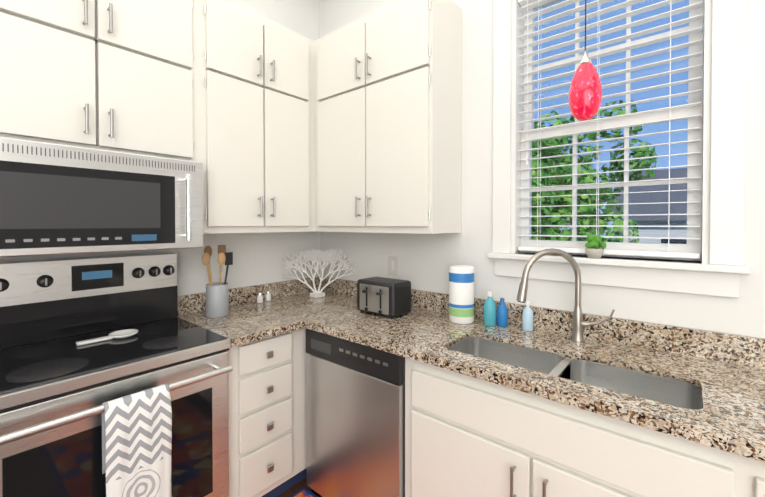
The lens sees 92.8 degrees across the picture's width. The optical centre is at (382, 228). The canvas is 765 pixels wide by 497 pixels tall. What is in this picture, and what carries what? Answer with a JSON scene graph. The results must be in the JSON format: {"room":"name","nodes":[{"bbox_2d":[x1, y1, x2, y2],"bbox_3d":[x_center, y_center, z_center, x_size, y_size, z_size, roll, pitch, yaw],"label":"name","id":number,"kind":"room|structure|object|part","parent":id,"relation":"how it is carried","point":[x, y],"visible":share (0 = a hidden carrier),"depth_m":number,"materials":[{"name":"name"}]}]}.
{"room":"kitchen","nodes":[
{"label":"kitchen","id":0,"kind":"room"},
{"bbox_2d":[0,0,319,295],"bbox_3d":[-1.693,-0.210,1.438,0.150,3.200,3.900,1,1,40],"label":"wall","id":1,"kind":"structure","parent":0,"point":[258,258],"depth_m":2.36,"materials":[{"name":"white paint"}]},
{"bbox_2d":[0,0,103,149],"bbox_3d":[-1.390,-0.750,1.423,0.317,0.880,0.383,1,1,40],"label":"upper cabinet","id":2,"kind":"object","parent":1,"relation":"attached to","point":[52,51],"depth_m":1.37,"materials":[{"name":"white paint"}]},
{"bbox_2d":[104,0,199,161],"bbox_3d":[-1.147,-0.753,1.711,0.317,0.880,0.391,1,1,40],"label":"upper cabinet","id":3,"kind":"object","parent":1,"relation":"attached to","point":[152,47],"depth_m":1.62,"materials":[{"name":"white paint"}]},
{"bbox_2d":[0,137,202,256],"bbox_3d":[-1.212,-0.108,1.529,0.462,0.401,0.750,1,1,40],"label":"microwave","id":4,"kind":"object","parent":3,"relation":"attached to","point":[57,199],"visible":1,"depth_m":1.38,"materials":[{"name":"silver metal"}]},
{"bbox_2d":[200,0,267,233],"bbox_3d":[-0.900,-0.587,2.006,0.317,1.220,0.375,1,1,40],"label":"upper cabinet","id":5,"kind":"object","parent":1,"relation":"attached to","point":[233,37],"depth_m":1.91,"materials":[{"name":"white paint"}]},
{"bbox_2d":[268,19,311,231],"bbox_3d":[-0.683,-0.590,2.263,0.317,1.220,0.321,1,1,40],"label":"upper cabinet","id":6,"kind":"object","parent":1,"relation":"attached to","point":[273,126],"depth_m":2.17,"materials":[{"name":"white paint"}]},
{"bbox_2d":[277,477,316,496],"bbox_3d":[-0.106,1.436,0.120,4.300,0.060,3.900,1,1,40],"label":"floor","id":7,"kind":"structure","parent":0,"point":[295,488],"depth_m":1.94,"materials":[{"name":"brown wood"}]},
{"bbox_2d":[0,252,232,496],"bbox_3d":[-1.101,0.762,1.445,0.737,1.255,0.750,1,1,40],"label":"stove","id":8,"kind":"object","parent":7,"relation":"on","point":[143,412],"visible":1,"depth_m":1.39,"materials":[{"name":"grey metal"}]},
{"bbox_2d":[76,329,138,345],"bbox_3d":[-1.160,0.461,1.543,0.108,0.016,0.214,1,1,40],"label":"spoon rest","id":9,"kind":"object","parent":8,"relation":"on","point":[124,333],"visible":0.98,"depth_m":1.54,"materials":[{"name":"white ceramic"}]},
{"bbox_2d":[102,383,171,496],"bbox_3d":[-0.830,0.769,1.239,0.058,0.416,0.191,1,1,40],"label":"towel","id":10,"kind":"object","parent":8,"relation":"hanging from","point":[137,427],"depth_m":1.23,"materials":[{"name":"white fabric"}]},
{"bbox_2d":[227,328,306,496],"bbox_3d":[-0.563,0.944,2.172,0.643,0.874,1.037,1,1,40],"label":"base cabinet","id":11,"kind":"object","parent":7,"relation":"on","point":[267,416],"visible":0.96,"depth_m":1.73,"materials":[{"name":"white paint"}]},
{"bbox_2d":[291,487,317,496],"bbox_3d":[0.082,1.391,0.971,2.010,0.009,0.843,1,1,40],"label":"rug","id":12,"kind":"object","parent":7,"relation":"on","point":[304,492],"visible":1,"depth_m":1.89,"materials":[{"name":"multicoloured fabric"}]},
{"bbox_2d":[306,329,404,496],"bbox_3d":[0.030,0.950,1.927,0.617,0.868,0.614,1,1,40],"label":"dishwasher","id":13,"kind":"object","parent":7,"relation":"on","point":[355,417],"visible":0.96,"depth_m":1.67,"materials":[{"name":"grey metal"}]},
{"bbox_2d":[405,357,736,496],"bbox_3d":[0.663,0.953,1.413,1.003,0.874,0.617,1,1,40],"label":"base cabinet","id":14,"kind":"object","parent":7,"relation":"on","point":[467,436],"depth_m":1.17,"materials":[{"name":"white paint"}]},
{"bbox_2d":[737,455,764,496],"bbox_3d":[1.447,0.961,0.752,1.047,0.874,0.617,1,1,40],"label":"base cabinet","id":15,"kind":"object","parent":7,"relation":"on","point":[750,472],"depth_m":0.86,"materials":[{"name":"white paint"}]},
{"bbox_2d":[175,276,764,462],"bbox_3d":[0.452,0.535,1.312,3.297,0.312,1.037,1,1,40],"label":"countertop","id":16,"kind":"structure","parent":15,"relation":"on","point":[663,378],"depth_m":1.40,"materials":[{"name":"stone"}]},
{"bbox_2d":[202,245,232,317],"bbox_3d":[-0.892,0.281,1.967,0.117,0.379,0.146,1,1,40],"label":"utensil crock","id":17,"kind":"object","parent":16,"relation":"on","point":[217,299],"visible":1,"depth_m":1.93,"materials":[{"name":"grey ceramic"}]},
{"bbox_2d":[257,292,262,302],"bbox_3d":[-0.771,0.435,2.291,0.038,0.065,0.038,1,1,40],"label":"shaker","id":18,"kind":"object","parent":16,"relation":"on","point":[259,298],"visible":1,"depth_m":2.28,"materials":[{"name":"white ceramic"}]},
{"bbox_2d":[265,291,270,300],"bbox_3d":[-0.737,0.434,2.347,0.038,0.065,0.038,1,1,40],"label":"shaker","id":19,"kind":"object","parent":16,"relation":"on","point":[268,296],"visible":0.98,"depth_m":2.33,"materials":[{"name":"white ceramic"}]},
{"bbox_2d":[280,248,357,297],"bbox_3d":[-0.438,0.296,2.487,0.416,0.338,0.349,1,1,40],"label":"sculpture","id":20,"kind":"object","parent":16,"relation":"on","point":[315,293],"visible":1,"depth_m":2.47,"materials":[{"name":"white ceramic"}]},
{"bbox_2d":[357,277,410,318],"bbox_3d":[0.001,0.377,2.018,0.272,0.186,0.192,1,1,40],"label":"toaster","id":21,"kind":"object","parent":16,"relation":"on","point":[390,297],"visible":1,"depth_m":1.95,"materials":[{"name":"black plastic"}]},
{"bbox_2d":[449,265,473,323],"bbox_3d":[0.403,0.332,1.856,0.127,0.280,0.127,1,1,40],"label":"paper towel roll","id":22,"kind":"object","parent":16,"relation":"on","point":[461,294],"visible":1,"depth_m":1.80,"materials":[{"name":"white paper"}]},
{"bbox_2d":[483,291,495,326],"bbox_3d":[0.525,0.391,1.780,0.059,0.165,0.060,1,1,40],"label":"soap bottle","id":23,"kind":"object","parent":16,"relation":"on","point":[489,319],"visible":1,"depth_m":1.76,"materials":[{"name":"teal"}]},
{"bbox_2d":[496,298,507,326],"bbox_3d":[0.583,0.406,1.771,0.053,0.135,0.054,1,1,40],"label":"soap bottle","id":24,"kind":"object","parent":16,"relation":"on","point":[502,315],"visible":1,"depth_m":1.75,"materials":[{"name":"blue"}]},
{"bbox_2d":[522,301,532,331],"bbox_3d":[0.678,0.407,1.697,0.047,0.135,0.048,1,1,40],"label":"clear soap bottle","id":25,"kind":"object","parent":16,"relation":"on","point":[527,319],"visible":0.96,"depth_m":1.68,"materials":[{"name":"blue"}]},
{"bbox_2d":[516,248,614,342],"bbox_3d":[0.747,0.280,1.492,0.324,0.393,0.228,1,1,40],"label":"faucet","id":26,"kind":"object","parent":16,"relation":"on","point":[579,323],"visible":1,"depth_m":1.52,"materials":[{"name":"silver metal"}]},
{"bbox_2d":[320,0,764,338],"bbox_3d":[1.160,-0.211,1.486,4.150,3.200,0.150,1,1,40],"label":"wall","id":27,"kind":"structure","parent":0,"point":[426,262],"depth_m":1.90,"materials":[{"name":"white paint"}]},
{"bbox_2d":[312,18,359,231],"bbox_3d":[-0.169,-0.590,2.293,0.470,1.220,0.317,1,1,40],"label":"upper cabinet","id":28,"kind":"object","parent":27,"relation":"attached to","point":[335,55],"depth_m":2.17,"materials":[{"name":"white paint"}]},
{"bbox_2d":[388,256,397,274],"bbox_3d":[0.066,0.235,2.308,0.080,0.120,0.009,1,1,40],"label":"electrical outlet plate","id":29,"kind":"object","parent":27,"relation":"attached to","point":[392,265],"visible":1,"depth_m":2.30,"materials":[{"name":"white plastic"}]},
{"bbox_2d":[360,0,461,233],"bbox_3d":[0.167,-0.587,2.010,0.431,1.220,0.317,1,1,40],"label":"upper cabinet","id":30,"kind":"object","parent":27,"relation":"attached to","point":[411,50],"depth_m":1.88,"materials":[{"name":"white paint"}]},
{"bbox_2d":[487,252,750,273],"bbox_3d":[0.960,0.140,1.626,0.950,0.025,0.200,1,1,40],"label":"window sill","id":31,"kind":"structure","parent":27,"relation":"attached to","point":[675,265],"depth_m":1.47,"materials":[{"name":"white paint"}]},
{"bbox_2d":[585,234,605,258],"bbox_3d":[0.919,0.075,1.568,0.082,0.105,0.072,1,1,40],"label":"plant pot","id":32,"kind":"object","parent":31,"relation":"on","point":[593,245],"visible":1,"depth_m":1.55,"materials":[{"name":"beige stone"}]},
{"bbox_2d":[492,0,746,297],"bbox_3d":[0.969,-0.525,1.629,0.940,1.535,0.172,1,1,40],"label":"window","id":33,"kind":"structure","parent":27,"relation":"in","point":[724,110],"depth_m":1.47,"materials":[{"name":"white paint"}]},
{"bbox_2d":[518,0,702,258],"bbox_3d":[0.952,-0.529,1.609,0.692,1.284,0.060,1,1,40],"label":"window blinds","id":34,"kind":"object","parent":33,"relation":"attached to","point":[526,5],"visible":0.85,"depth_m":1.58,"materials":[{"name":"white plastic"}]},
{"bbox_3d":[0.996,-0.523,1.661,0.698,1.297,0.072,1,1,40],"label":"window sash","id":35,"kind":"part","parent":33,"relation":"part of","materials":[{"name":"white wood"}]},
{"bbox_3d":[-0.106,-1.844,0.081,4.300,0.100,3.900,1,1,40],"label":"ceiling","id":36,"kind":"structure","parent":0,"visible":0},
{"bbox_2d":[568,0,601,120],"bbox_3d":[0.722,-1.096,1.289,0.120,1.425,0.120,1,1,40],"label":"pendant lamp","id":37,"kind":"object","parent":36,"relation":"hanging from","point":[585,96],"visible":1,"depth_m":1.26,"materials":[{"name":"red glass"}]},
{"label":"outside","id":38,"kind":"structure","parent":0,"visible":0},
{"bbox_3d":[19.022,4.146,25.948,80.000,0.100,59.500,1,1,40],"label":"ground","id":39,"kind":"structure","parent":38,"visible":0},
{"bbox_2d":[531,142,603,241],"bbox_3d":[3.098,0.816,9.134,4.398,6.963,4.896,1,1,40],"label":"tree","id":40,"kind":"object","parent":39,"relation":"on","point":[582,230],"depth_m":7.51,"materials":[{"name":"green plant"}]},
{"bbox_2d":[531,100,657,242],"bbox_3d":[4.718,0.616,9.451,3.827,7.355,4.029,1,1,40],"label":"tree","id":41,"kind":"object","parent":39,"relation":"on","point":[604,197],"depth_m":8.21,"materials":[{"name":"green plant"}]},
{"bbox_2d":[604,168,686,243],"bbox_3d":[12.787,1.073,11.221,9.200,6.400,8.600,1,1,40],"label":"building","id":42,"kind":"structure","parent":39,"relation":"on","point":[656,197],"depth_m":10.78,"materials":[{"name":"grey"}]}
]}

